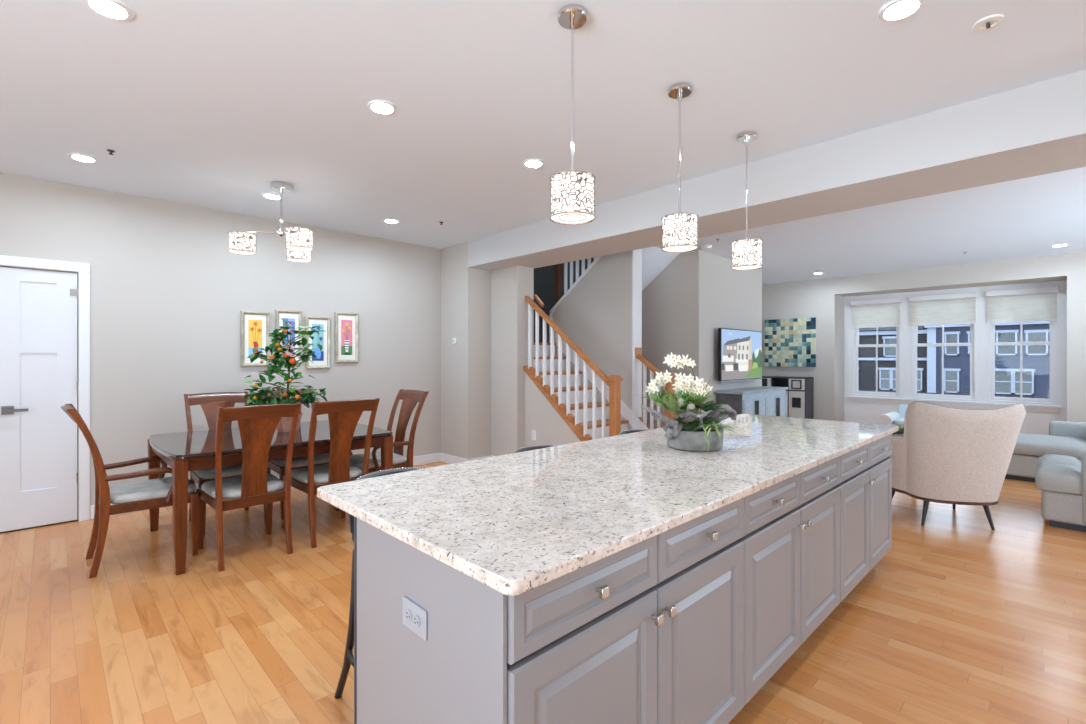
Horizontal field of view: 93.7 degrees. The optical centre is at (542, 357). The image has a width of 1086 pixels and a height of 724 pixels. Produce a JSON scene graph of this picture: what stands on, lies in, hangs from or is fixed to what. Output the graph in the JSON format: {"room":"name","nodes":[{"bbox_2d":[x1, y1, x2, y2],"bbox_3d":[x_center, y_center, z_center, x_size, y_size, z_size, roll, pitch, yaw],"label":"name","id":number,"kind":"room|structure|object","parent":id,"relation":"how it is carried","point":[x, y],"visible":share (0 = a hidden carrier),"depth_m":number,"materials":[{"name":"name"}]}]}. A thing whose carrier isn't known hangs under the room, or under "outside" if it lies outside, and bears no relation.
{"room":"open-plan kitchen","nodes":[
{"label":"open-plan kitchen","id":0,"kind":"room"},
{"bbox_2d":[0,172,440,505],"bbox_3d":[-3.837,-0.035,4.289,6.860,2.770,0.120,0,0,-44],"label":"wall","id":1,"kind":"structure","parent":0,"point":[168,295],"depth_m":4.79,"materials":[{"name":"grey paint"}]},
{"bbox_2d":[0,267,77,531],"bbox_3d":[-4.004,0.320,4.041,0.462,2.037,0.097,0,0,-44],"label":"door","id":2,"kind":"structure","parent":1,"relation":"in","point":[39,474],"depth_m":4.05,"materials":[{"name":"white paint"}]},
{"bbox_2d":[0,255,89,533],"bbox_3d":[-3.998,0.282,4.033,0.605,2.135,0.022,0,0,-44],"label":"trim","id":3,"kind":"structure","parent":1,"relation":"attached to","point":[83,269],"depth_m":4.21,"materials":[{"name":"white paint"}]},
{"bbox_2d":[241,311,269,366],"bbox_3d":[-2.885,-0.189,5.106,0.260,0.553,0.030,0,0,-44],"label":"framed picture","id":4,"kind":"object","parent":1,"relation":"attached to","point":[255,326],"visible":0.94,"depth_m":5.10,"materials":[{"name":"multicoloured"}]},
{"bbox_2d":[249,320,261,357],"bbox_3d":[-2.887,-0.189,5.108,0.124,0.383,0.003,0,0,-44],"label":"painting","id":5,"kind":"object","parent":4,"relation":"attached to","point":[255,326],"depth_m":5.11,"materials":[{"name":"yellow paper"}]},
{"bbox_2d":[90,453,439,518],"bbox_3d":[-2.560,1.292,5.432,3.402,0.115,0.016,0,0,-44],"label":"baseboard","id":6,"kind":"structure","parent":1,"relation":"attached to","point":[430,458],"depth_m":6.41,"materials":[{"name":"white paint"}]},
{"bbox_2d":[275,309,301,362],"bbox_3d":[-2.659,-0.220,5.325,0.258,0.556,0.030,0,0,-44],"label":"framed picture","id":7,"kind":"object","parent":1,"relation":"attached to","point":[291,316],"visible":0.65,"depth_m":5.34,"materials":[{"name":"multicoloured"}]},
{"bbox_2d":[283,318,294,352],"bbox_3d":[-2.661,-0.220,5.327,0.122,0.386,0.002,0,0,-44],"label":"painting","id":8,"kind":"object","parent":7,"relation":"attached to","point":[291,320],"depth_m":5.34,"materials":[{"name":"paper"}]},
{"bbox_2d":[305,316,329,368],"bbox_3d":[-2.446,-0.166,5.531,0.261,0.568,0.030,0,0,-44],"label":"framed picture","id":9,"kind":"object","parent":1,"relation":"attached to","point":[322,361],"visible":0.81,"depth_m":5.54,"materials":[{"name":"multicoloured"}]},
{"bbox_2d":[312,324,323,360],"bbox_3d":[-2.449,-0.166,5.534,0.125,0.398,0.002,0,0,-44],"label":"painting","id":10,"kind":"object","parent":9,"relation":"attached to","point":[318,338],"depth_m":5.54,"materials":[{"name":"blue paper"}]},
{"bbox_2d":[335,312,357,362],"bbox_3d":[-2.218,-0.229,5.753,0.263,0.566,0.030,0,0,-44],"label":"framed picture","id":11,"kind":"object","parent":1,"relation":"attached to","point":[346,324],"visible":1,"depth_m":5.75,"materials":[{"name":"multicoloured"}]},
{"bbox_2d":[341,320,351,354],"bbox_3d":[-2.220,-0.229,5.754,0.127,0.396,0.004,0,0,-44],"label":"painting","id":12,"kind":"object","parent":11,"relation":"attached to","point":[346,325],"depth_m":5.75,"materials":[{"name":"pink paper"}]},
{"bbox_2d":[441,241,490,458],"bbox_3d":[-0.774,-0.035,6.840,1.090,2.770,0.720,0,0,-44],"label":"wall","id":13,"kind":"structure","parent":0,"point":[465,290],"depth_m":6.36,"materials":[{"name":"grey paint"}]},
{"bbox_2d":[440,453,467,463],"bbox_3d":[-1.129,1.292,6.412,0.016,0.115,0.600,0,0,-44],"label":"baseboard","id":14,"kind":"structure","parent":13,"relation":"attached to","point":[450,459],"depth_m":6.45,"materials":[{"name":"white paint"}]},
{"bbox_2d":[468,455,491,460],"bbox_3d":[-0.780,1.292,6.322,0.360,0.115,0.014,0,0,-44],"label":"baseboard","id":15,"kind":"structure","parent":13,"relation":"attached to","point":[490,455],"depth_m":6.31,"materials":[{"name":"white paint"}]},
{"bbox_2d":[491,266,533,455],"bbox_3d":[-0.387,0.122,6.365,0.265,2.455,0.502,0,0,-44],"label":"wall column","id":16,"kind":"structure","parent":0,"point":[510,286],"depth_m":6.22,"materials":[{"name":"grey paint"}]},
{"bbox_2d":[0,0,1085,248],"bbox_3d":[-0.743,-1.480,1.097,6.860,0.120,9.010,0,0,-44],"label":"ceiling","id":17,"kind":"structure","parent":0,"point":[208,104],"depth_m":2.71,"materials":[{"name":"white paint"}]},
{"bbox_2d":[68,153,97,162],"bbox_3d":[-3.261,-1.415,3.608,0.156,0.010,0.156,0,0,-44],"label":"recessed light","id":18,"kind":"object","parent":17,"relation":"in","point":[80,157],"visible":1,"depth_m":3.60,"materials":[{"name":"white paint"}]},
{"bbox_2d":[83,0,132,20],"bbox_3d":[-1.757,-1.415,2.057,0.156,0.010,0.156,0,0,-44],"label":"recessed light","id":19,"kind":"object","parent":17,"relation":"in","point":[117,10],"visible":1,"depth_m":2.06,"materials":[{"name":"white paint"}]},
{"bbox_2d":[107,149,114,154],"bbox_3d":[-2.958,-1.406,3.483,0.044,0.026,0.043,0,0,-44],"label":"sprinkler head","id":20,"kind":"object","parent":17,"relation":"attached to","point":[108,150],"visible":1,"depth_m":3.48},
{"bbox_2d":[227,181,313,262],"bbox_3d":[-2.124,-1.136,4.123,0.654,0.567,0.719,0,0,-44],"label":"chandelier","id":21,"kind":"object","parent":17,"relation":"hanging from","point":[299,241],"visible":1,"depth_m":4.07,"materials":[{"name":"silver metal"}]},
{"bbox_2d":[230,250,253,253],"bbox_3d":[-2.439,-0.861,4.127,0.176,0.001,0.176,0,0,-44],"label":"diffuser","id":22,"kind":"object","parent":21,"relation":"attached to","point":[230,250],"depth_m":4.16,"materials":[{"name":"white glass"}]},
{"bbox_2d":[287,246,310,249],"bbox_3d":[-1.905,-0.861,3.979,0.176,0.001,0.176,0,0,-44],"label":"diffuser","id":23,"kind":"object","parent":21,"relation":"attached to","point":[291,247],"depth_m":3.97,"materials":[{"name":"white glass"}]},
{"bbox_2d":[288,258,309,261],"bbox_3d":[-2.142,-0.861,4.463,0.176,0.001,0.176,0,0,-44],"label":"diffuser","id":24,"kind":"object","parent":21,"relation":"attached to","point":[292,258],"depth_m":4.48,"materials":[{"name":"white glass"}]},
{"bbox_2d":[262,193,279,199],"bbox_3d":[-2.377,-1.415,4.464,0.156,0.010,0.156,0,0,-44],"label":"recessed light","id":25,"kind":"object","parent":17,"relation":"in","point":[266,195],"visible":0.94,"depth_m":4.45,"materials":[{"name":"white paint"}]},
{"bbox_2d":[368,100,395,114],"bbox_3d":[-0.910,-1.415,2.878,0.156,0.010,0.156,0,0,-44],"label":"recessed light","id":26,"kind":"object","parent":17,"relation":"in","point":[377,106],"visible":1,"depth_m":2.88,"materials":[{"name":"white paint"}]},
{"bbox_2d":[383,219,398,223],"bbox_3d":[-1.573,-1.415,5.272,0.156,0.010,0.156,0,0,-44],"label":"recessed light","id":27,"kind":"object","parent":17,"relation":"in","point":[393,221],"visible":1,"depth_m":5.26,"materials":[{"name":"white paint"}]},
{"bbox_2d":[523,159,543,167],"bbox_3d":[-0.070,-1.415,3.707,0.156,0.010,0.156,0,0,-44],"label":"recessed light","id":28,"kind":"object","parent":17,"relation":"in","point":[531,163],"visible":1,"depth_m":3.71,"materials":[{"name":"white paint"}]},
{"bbox_2d":[549,4,595,224],"bbox_3d":[0.122,-0.996,2.101,0.194,0.846,0.194,0,0,-44],"label":"pendant lamp","id":29,"kind":"object","parent":17,"relation":"hanging from","point":[572,195],"visible":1,"depth_m":2.05,"materials":[{"name":"white glass"}]},
{"bbox_2d":[553,213,591,221],"bbox_3d":[0.122,-0.582,2.101,0.164,0.001,0.164,0,0,-44],"label":"diffuser","id":30,"kind":"object","parent":29,"relation":"attached to","point":[571,217],"depth_m":2.11,"materials":[{"name":"white glass"}]},
{"bbox_2d":[661,82,698,252],"bbox_3d":[0.721,-0.996,2.683,0.194,0.846,0.194,0,0,-44],"label":"pendant lamp","id":31,"kind":"object","parent":17,"relation":"hanging from","point":[679,231],"visible":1,"depth_m":2.63,"materials":[{"name":"white glass"}]},
{"bbox_2d":[664,245,695,250],"bbox_3d":[0.721,-0.582,2.683,0.164,0.001,0.164,0,0,-44],"label":"diffuser","id":32,"kind":"object","parent":31,"relation":"attached to","point":[677,247],"depth_m":2.68,"materials":[{"name":"white glass"}]},
{"bbox_2d":[731,131,762,269],"bbox_3d":[1.299,-0.996,3.243,0.194,0.846,0.194,0,0,-44],"label":"pendant lamp","id":33,"kind":"object","parent":17,"relation":"hanging from","point":[747,254],"visible":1,"depth_m":3.19,"materials":[{"name":"white glass"}]},
{"bbox_2d":[733,265,759,268],"bbox_3d":[1.299,-0.582,3.243,0.164,0.001,0.164,0,0,-44],"label":"diffuser","id":34,"kind":"object","parent":33,"relation":"attached to","point":[756,265],"depth_m":3.24,"materials":[{"name":"white glass"}]},
{"bbox_2d":[878,0,924,21],"bbox_3d":[1.454,-1.415,2.064,0.156,0.010,0.156,0,0,-44],"label":"recessed light","id":35,"kind":"object","parent":17,"relation":"in","point":[895,10],"visible":1,"depth_m":2.07,"materials":[{"name":"white paint"}]},
{"bbox_2d":[972,14,1004,31],"bbox_3d":[1.883,-1.410,2.152,0.104,0.020,0.103,0,0,-44],"label":"sprinkler head","id":36,"kind":"object","parent":17,"relation":"attached to","point":[989,22],"visible":1,"depth_m":2.14},
{"bbox_2d":[0,462,1085,723],"bbox_3d":[1.579,1.410,3.759,13.900,0.120,9.600,0,0,-44],"label":"floor","id":37,"kind":"structure","parent":0,"point":[962,620],"depth_m":2.52,"materials":[{"name":"brown wood"}]},
{"bbox_2d":[61,404,198,578],"bbox_3d":[-2.767,0.827,3.418,0.690,1.046,0.554,0,0,-44],"label":"armchair","id":38,"kind":"object","parent":37,"relation":"on","point":[152,493],"visible":0.88,"depth_m":3.30,"materials":[{"name":"brown wood"}]},
{"bbox_2d":[184,391,270,535],"bbox_3d":[-2.641,0.827,4.233,0.494,1.046,0.690,0,0,-44],"label":"dining chair","id":39,"kind":"object","parent":37,"relation":"on","point":[209,402],"visible":0.37,"depth_m":4.32,"materials":[{"name":"brown wood"}]},
{"bbox_2d":[196,403,300,571],"bbox_3d":[-2.037,0.827,3.516,0.494,1.046,0.690,0,0,-44],"label":"dining chair","id":40,"kind":"object","parent":37,"relation":"on","point":[257,424],"visible":1,"depth_m":3.38,"materials":[{"name":"brown wood"}]},
{"bbox_2d":[147,420,392,574],"bbox_3d":[-2.153,0.978,4.069,1.537,0.745,1.210,0,0,-44],"label":"dining table","id":41,"kind":"object","parent":37,"relation":"on","point":[184,452],"visible":0.7,"depth_m":3.62,"materials":[{"name":"brown wood"}]},
{"bbox_2d":[244,318,326,431],"bbox_3d":[-2.156,0.139,4.204,0.729,0.932,0.426,0,0,-2],"label":"tree","id":42,"kind":"object","parent":41,"relation":"on","point":[288,358],"visible":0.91,"depth_m":4.17,"materials":[{"name":"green plant"}]},
{"bbox_2d":[259,389,335,519],"bbox_3d":[-2.232,0.827,4.630,0.494,1.046,0.690,0,0,-44],"label":"dining chair","id":43,"kind":"object","parent":37,"relation":"on","point":[278,466],"visible":0.22,"depth_m":4.39,"materials":[{"name":"brown wood"}]},
{"bbox_2d":[283,398,379,547],"bbox_3d":[-1.627,0.827,3.913,0.494,1.046,0.690,0,0,-44],"label":"dining chair","id":44,"kind":"object","parent":37,"relation":"on","point":[344,416],"visible":0.73,"depth_m":3.76,"materials":[{"name":"brown wood"}]},
{"bbox_2d":[334,467,423,698],"bbox_3d":[-0.510,0.917,2.013,0.496,0.878,0.496,0,0,-44],"label":"counter stool","id":45,"kind":"object","parent":37,"relation":"on","point":[348,657],"visible":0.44,"depth_m":1.95,"materials":[{"name":"black metal"}]},
{"bbox_2d":[336,389,428,510],"bbox_3d":[-1.430,0.827,4.561,0.690,1.046,0.554,0,0,-44],"label":"armchair","id":46,"kind":"object","parent":37,"relation":"on","point":[410,398],"visible":0.62,"depth_m":4.57,"materials":[{"name":"brown wood"}]},
{"bbox_2d":[514,445,557,452],"bbox_3d":[0.090,0.917,2.594,0.496,0.878,0.496,0,0,-44],"label":"counter stool","id":47,"kind":"object","parent":37,"relation":"on","point":[532,447],"visible":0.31,"depth_m":2.74,"materials":[{"name":"black metal"}]},
{"bbox_2d":[354,498,743,723],"bbox_3d":[0.080,0.913,1.666,1.103,0.874,0.749,0,0,-44],"label":"base cabinet","id":48,"kind":"object","parent":37,"relation":"on","point":[649,631],"visible":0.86,"depth_m":1.33,"materials":[{"name":"grey paint"}]},
{"bbox_2d":[402,596,426,640],"bbox_3d":[-0.328,0.661,1.292,0.010,0.072,0.116,0,0,-44],"label":"power outlet","id":49,"kind":"object","parent":48,"relation":"attached to","point":[414,617],"visible":1,"depth_m":1.28,"materials":[{"name":"grey plastic"}]},
{"bbox_2d":[405,609,411,621],"bbox_3d":[-0.344,0.661,1.304,0.004,0.029,0.030,0,0,-44],"label":"socket","id":50,"kind":"object","parent":49,"relation":"attached to","point":[408,612],"depth_m":1.30,"materials":[{"name":"grey plastic"}]},
{"bbox_2d":[413,615,420,627],"bbox_3d":[-0.316,0.661,1.276,0.004,0.029,0.030,0,0,-44],"label":"socket","id":51,"kind":"object","parent":49,"relation":"attached to","point":[416,618],"depth_m":1.27,"materials":[{"name":"grey plastic"}]},
{"bbox_2d":[523,257,676,440],"bbox_3d":[0.475,-0.555,6.880,2.060,3.810,2.872,0,0,-44],"label":"staircase","id":52,"kind":"structure","parent":37,"relation":"on","point":[575,403],"depth_m":5.97,"materials":[{"name":"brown wood"}]},
{"bbox_2d":[619,429,646,434],"bbox_3d":[0.722,0.917,3.207,0.496,0.878,0.496,0,0,-44],"label":"counter stool","id":53,"kind":"object","parent":37,"relation":"on","point":[630,430],"visible":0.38,"depth_m":3.37,"materials":[{"name":"black metal"}]},
{"bbox_2d":[716,386,787,416],"bbox_3d":[3.073,0.900,7.390,1.560,0.900,0.405,0,0,-44],"label":"media console","id":54,"kind":"object","parent":37,"relation":"on","point":[761,400],"visible":0.43,"depth_m":7.09,"materials":[{"name":"wood"}]},
{"bbox_2d":[735,456,839,704],"bbox_3d":[0.873,0.913,2.424,1.088,0.874,0.734,0,0,-44],"label":"base cabinet","id":55,"kind":"object","parent":37,"relation":"on","point":[791,539],"visible":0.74,"depth_m":2.08,"materials":[{"name":"grey paint"}]},
{"bbox_2d":[317,414,898,595],"bbox_3d":[0.769,0.460,2.530,3.323,0.032,1.037,0,0,-44],"label":"countertop","id":56,"kind":"structure","parent":55,"relation":"on","point":[518,523],"depth_m":1.65,"materials":[{"name":"white stone"}]},
{"bbox_2d":[639,352,751,451],"bbox_3d":[0.728,0.206,2.456,0.432,0.474,0.498,0,0,-44],"label":"potted flowers","id":57,"kind":"object","parent":56,"relation":"on","point":[707,436],"visible":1,"depth_m":2.46,"materials":[{"name":"white plant"}]},
{"bbox_2d":[762,376,813,418],"bbox_3d":[4.448,0.835,9.405,0.392,0.970,0.905,0,0,-44],"label":"display cabinet","id":58,"kind":"object","parent":37,"relation":"on","point":[800,391],"visible":0.36,"depth_m":9.10,"materials":[{"name":"grey wood"}]},
{"bbox_2d":[833,434,891,601],"bbox_3d":[1.657,0.913,3.188,1.101,0.874,0.739,0,0,-44],"label":"base cabinet","id":59,"kind":"object","parent":37,"relation":"on","point":[865,486],"visible":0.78,"depth_m":2.88,"materials":[{"name":"grey paint"}]},
{"bbox_2d":[876,404,907,427],"bbox_3d":[5.635,1.045,7.593,0.822,0.610,0.970,0,0,-44],"label":"accent chair","id":60,"kind":"object","parent":37,"relation":"on","point":[893,418],"visible":0.28,"depth_m":7.64,"materials":[{"name":"white fabric"}]},
{"bbox_2d":[894,417,904,427],"bbox_3d":[5.577,0.970,7.537,0.660,0.120,0.560,0,0,-44],"label":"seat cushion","id":61,"kind":"object","parent":60,"relation":"on","point":[898,421],"depth_m":7.49,"materials":[{"name":"fabric"}]},
{"bbox_2d":[890,401,1025,529],"bbox_3d":[3.356,0.849,4.226,0.879,1.008,0.793,0,0,12],"label":"wingback armchair","id":62,"kind":"object","parent":37,"relation":"on","point":[947,455],"visible":0.86,"depth_m":3.93,"materials":[{"name":"beige fabric"}]},
{"bbox_2d":[1005,421,1085,531],"bbox_3d":[5.542,0.935,4.602,2.995,0.830,2.394,0,0,-44],"label":"sectional sofa","id":63,"kind":"object","parent":37,"relation":"on","point":[1055,461],"visible":0.86,"depth_m":4.30,"materials":[{"name":"grey fabric"}]},
{"bbox_2d":[1013,433,1085,459],"bbox_3d":[5.606,0.974,5.769,0.889,0.168,0.808,0,0,-44],"label":"seat cushion","id":64,"kind":"object","parent":63,"relation":"on","point":[1032,446],"depth_m":5.49,"materials":[{"name":"grey fabric"}]},
{"bbox_2d":[1035,463,1081,494],"bbox_3d":[4.218,0.967,4.155,0.444,0.183,0.278,0,0,-44],"label":"seat cushion","id":65,"kind":"object","parent":63,"relation":"on","point":[1052,478],"depth_m":4.03,"materials":[{"name":"grey fabric"}]},
{"bbox_2d":[1037,454,1080,468],"bbox_3d":[4.541,0.959,4.468,0.465,0.198,0.278,0,0,-44],"label":"seat cushion","id":66,"kind":"object","parent":63,"relation":"on","point":[1047,458],"depth_m":4.39,"materials":[{"name":"grey fabric"}]},
{"bbox_3d":[3.880,1.140,5.739,0.720,0.420,0.720,0,0,-44],"label":"coffee table","id":67,"kind":"object","parent":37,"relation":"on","visible":0},
{"bbox_2d":[892,426,903,435],"bbox_3d":[3.896,0.845,5.650,0.462,0.170,0.254,0,0,-9],"label":"planter box","id":68,"kind":"object","parent":67,"relation":"on","point":[900,432],"visible":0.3,"depth_m":5.61,"materials":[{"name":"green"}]},
{"bbox_2d":[525,373,580,446],"bbox_3d":[0.218,0.750,5.774,0.080,1.201,1.188,0,0,-44],"label":"wall","id":69,"kind":"structure","parent":0,"point":[541,416],"depth_m":5.95,"materials":[{"name":"grey paint"}]},
{"bbox_2d":[532,430,535,439],"bbox_3d":[-0.110,0.920,6.046,0.010,0.116,0.072,0,0,-44],"label":"power outlet","id":70,"kind":"object","parent":69,"relation":"attached to","point":[533,431],"visible":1,"depth_m":6.04,"materials":[{"name":"white plastic"}]},
{"bbox_2d":[534,258,593,342],"bbox_3d":[0.263,-1.300,7.128,2.260,5.300,2.530,0,0,-44],"label":"wall","id":71,"kind":"structure","parent":0,"point":[544,277],"depth_m":8.43,"materials":[{"name":"grey paint"}]},
{"bbox_2d":[552,251,631,429],"bbox_3d":[0.651,-0.167,6.770,0.160,3.034,1.425,0,0,-44],"label":"wall","id":72,"kind":"structure","parent":0,"point":[596,315],"depth_m":6.51,"materials":[{"name":"grey paint"}]},
{"bbox_2d":[549,311,551,342],"bbox_3d":[0.110,-0.433,7.203,0.015,0.447,0.050,0,0,-44],"label":"trim","id":73,"kind":"structure","parent":72,"relation":"attached to","point":[550,313],"depth_m":7.21,"materials":[{"name":"white paint"}]},
{"bbox_2d":[550,256,601,311],"bbox_3d":[0.651,-1.156,6.770,0.190,1.097,1.425,0,0,-44],"label":"trim","id":74,"kind":"structure","parent":72,"relation":"attached to","point":[594,262],"depth_m":6.84,"materials":[{"name":"white paint"}]},
{"bbox_2d":[632,249,641,429],"bbox_3d":[1.155,-0.185,6.251,0.176,2.470,0.019,0,0,-44],"label":"trim","id":75,"kind":"structure","parent":72,"relation":"attached to","point":[636,254],"depth_m":6.23,"materials":[{"name":"white paint"}]},
{"bbox_2d":[642,246,679,289],"bbox_3d":[1.042,-0.967,7.132,0.905,1.226,1.450,0,0,-44],"label":"ceiling","id":76,"kind":"structure","parent":0,"point":[654,260],"depth_m":6.87,"materials":[{"name":"white paint"}]},
{"bbox_2d":[642,250,698,429],"bbox_3d":[1.432,-0.035,7.369,0.014,2.770,1.811,0,0,-44],"label":"wall","id":77,"kind":"structure","parent":0,"point":[670,302],"depth_m":7.00,"materials":[{"name":"grey paint"}]},
{"bbox_2d":[666,425,723,451],"bbox_3d":[0.751,0.395,2.520,0.272,0.097,0.272,0,0,-44],"label":"bowl","id":78,"kind":"object","parent":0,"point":[688,439],"depth_m":2.40,"materials":[{"name":"grey concrete"}]},
{"bbox_2d":[699,250,761,417],"bbox_3d":[2.146,-0.035,8.062,1.975,2.770,1.811,0,0,-44],"label":"wall","id":79,"kind":"structure","parent":0,"point":[729,298],"depth_m":7.15,"materials":[{"name":"grey paint"}]},
{"bbox_2d":[718,328,761,381],"bbox_3d":[2.858,-0.037,7.406,1.323,0.736,0.118,0,0,-44],"label":"television","id":80,"kind":"object","parent":79,"relation":"attached to","point":[739,351],"visible":1,"depth_m":7.29,"materials":[{"name":"black plastic"}]},
{"bbox_2d":[468,69,1085,270],"bbox_3d":[2.200,-1.323,3.449,0.640,0.435,8.290,0,0,-44],"label":"ceiling beam","id":81,"kind":"structure","parent":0,"point":[1039,128],"depth_m":3.33,"materials":[{"name":"grey paint"}]},
{"bbox_2d":[654,167,1085,284],"bbox_3d":[4.950,-1.480,5.564,6.254,0.120,7.500,0,0,-44],"label":"ceiling","id":82,"kind":"structure","parent":0,"point":[1024,217],"depth_m":5.81,"materials":[{"name":"white paint"}]},
{"bbox_2d":[701,245,711,249],"bbox_3d":[2.081,-1.400,6.474,0.132,0.040,0.131,0,0,-44],"label":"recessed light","id":83,"kind":"object","parent":82,"relation":"attached to","point":[705,247],"visible":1,"depth_m":6.43,"materials":[{"name":"white plastic"}]},
{"bbox_2d":[1051,244,1067,246],"bbox_3d":[6.507,-1.415,6.405,0.156,0.010,0.156,0,0,-44],"label":"recessed light","id":84,"kind":"object","parent":82,"relation":"in","point":[1057,245],"visible":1,"depth_m":6.41,"materials":[{"name":"white paint"}]},
{"bbox_2d":[762,252,1085,421],"bbox_3d":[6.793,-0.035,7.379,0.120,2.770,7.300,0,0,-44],"label":"wall","id":85,"kind":"structure","parent":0,"point":[817,298],"depth_m":8.41,"materials":[{"name":"grey paint"}]},
{"bbox_2d":[765,317,815,366],"bbox_3d":[4.610,-0.282,9.514,0.042,0.895,0.904,0,0,-44],"label":"painting","id":86,"kind":"object","parent":85,"relation":"attached to","point":[788,342],"visible":1,"depth_m":9.47,"materials":[{"name":"paint"}]},
{"bbox_2d":[844,280,1066,434],"bbox_3d":[6.599,0.055,8.398,0.140,2.590,3.099,0,0,-44],"label":"wall","id":87,"kind":"structure","parent":0,"point":[1034,422],"depth_m":8.02,"materials":[{"name":"white paint"}]},
{"bbox_2d":[852,302,901,397],"bbox_3d":[5.946,-0.170,9.058,0.120,1.730,0.760,0,0,-44],"label":"window","id":88,"kind":"structure","parent":87,"relation":"in","point":[855,331],"depth_m":9.04,"materials":[{"name":"white paint"}]},
{"bbox_2d":[850,297,901,327],"bbox_3d":[5.874,-0.786,8.988,0.070,0.497,0.768,0,0,-44],"label":"roller shade","id":89,"kind":"object","parent":88,"relation":"attached to","point":[885,312],"visible":1,"depth_m":8.98,"materials":[{"name":"white fabric"}]},
{"bbox_2d":[910,298,976,401],"bbox_3d":[6.595,-0.170,8.388,0.120,1.730,0.875,0,0,-44],"label":"window","id":90,"kind":"structure","parent":87,"relation":"in","point":[914,344],"depth_m":8.37,"materials":[{"name":"white paint"}]},
{"bbox_2d":[909,292,976,325],"bbox_3d":[6.523,-0.786,8.319,0.070,0.497,0.883,0,0,-44],"label":"roller shade","id":91,"kind":"object","parent":90,"relation":"attached to","point":[956,308],"visible":1,"depth_m":8.30,"materials":[{"name":"white fabric"}]},
{"bbox_2d":[847,396,1061,412],"bbox_3d":[6.539,0.745,8.327,0.085,0.100,2.745,0,0,-44],"label":"trim","id":92,"kind":"structure","parent":87,"relation":"attached to","point":[966,404],"depth_m":8.18,"materials":[{"name":"white paint"}]},
{"bbox_2d":[987,292,1057,405],"bbox_3d":[7.252,-0.170,7.711,0.120,1.730,0.787,0,0,-44],"label":"window","id":93,"kind":"structure","parent":87,"relation":"in","point":[1053,342],"depth_m":7.69,"materials":[{"name":"white paint"}]},
{"bbox_2d":[986,286,1058,322],"bbox_3d":[7.180,-0.786,7.641,0.070,0.497,0.795,0,0,-44],"label":"roller shade","id":94,"kind":"object","parent":93,"relation":"attached to","point":[1040,303],"visible":1,"depth_m":7.62,"materials":[{"name":"white fabric"}]},
{"label":"outside","id":95,"kind":"structure","parent":0,"visible":0},
{"bbox_3d":[33.138,5.500,39.088,78.000,0.300,130.000,0,0,-44],"label":"ground","id":96,"kind":"structure","parent":95,"visible":0},
{"bbox_2d":[858,326,927,393],"bbox_3d":[20.421,0.200,42.365,8.500,10.300,19.990,0,0,-44],"label":"townhouse","id":97,"kind":"structure","parent":96,"relation":"on","point":[866,356],"depth_m":34.19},
{"bbox_2d":[924,321,1049,398],"bbox_3d":[33.556,-0.050,28.456,9.000,10.800,18.550,0,0,-44],"label":"townhouse","id":98,"kind":"structure","parent":96,"relation":"on","point":[1035,358],"depth_m":29.68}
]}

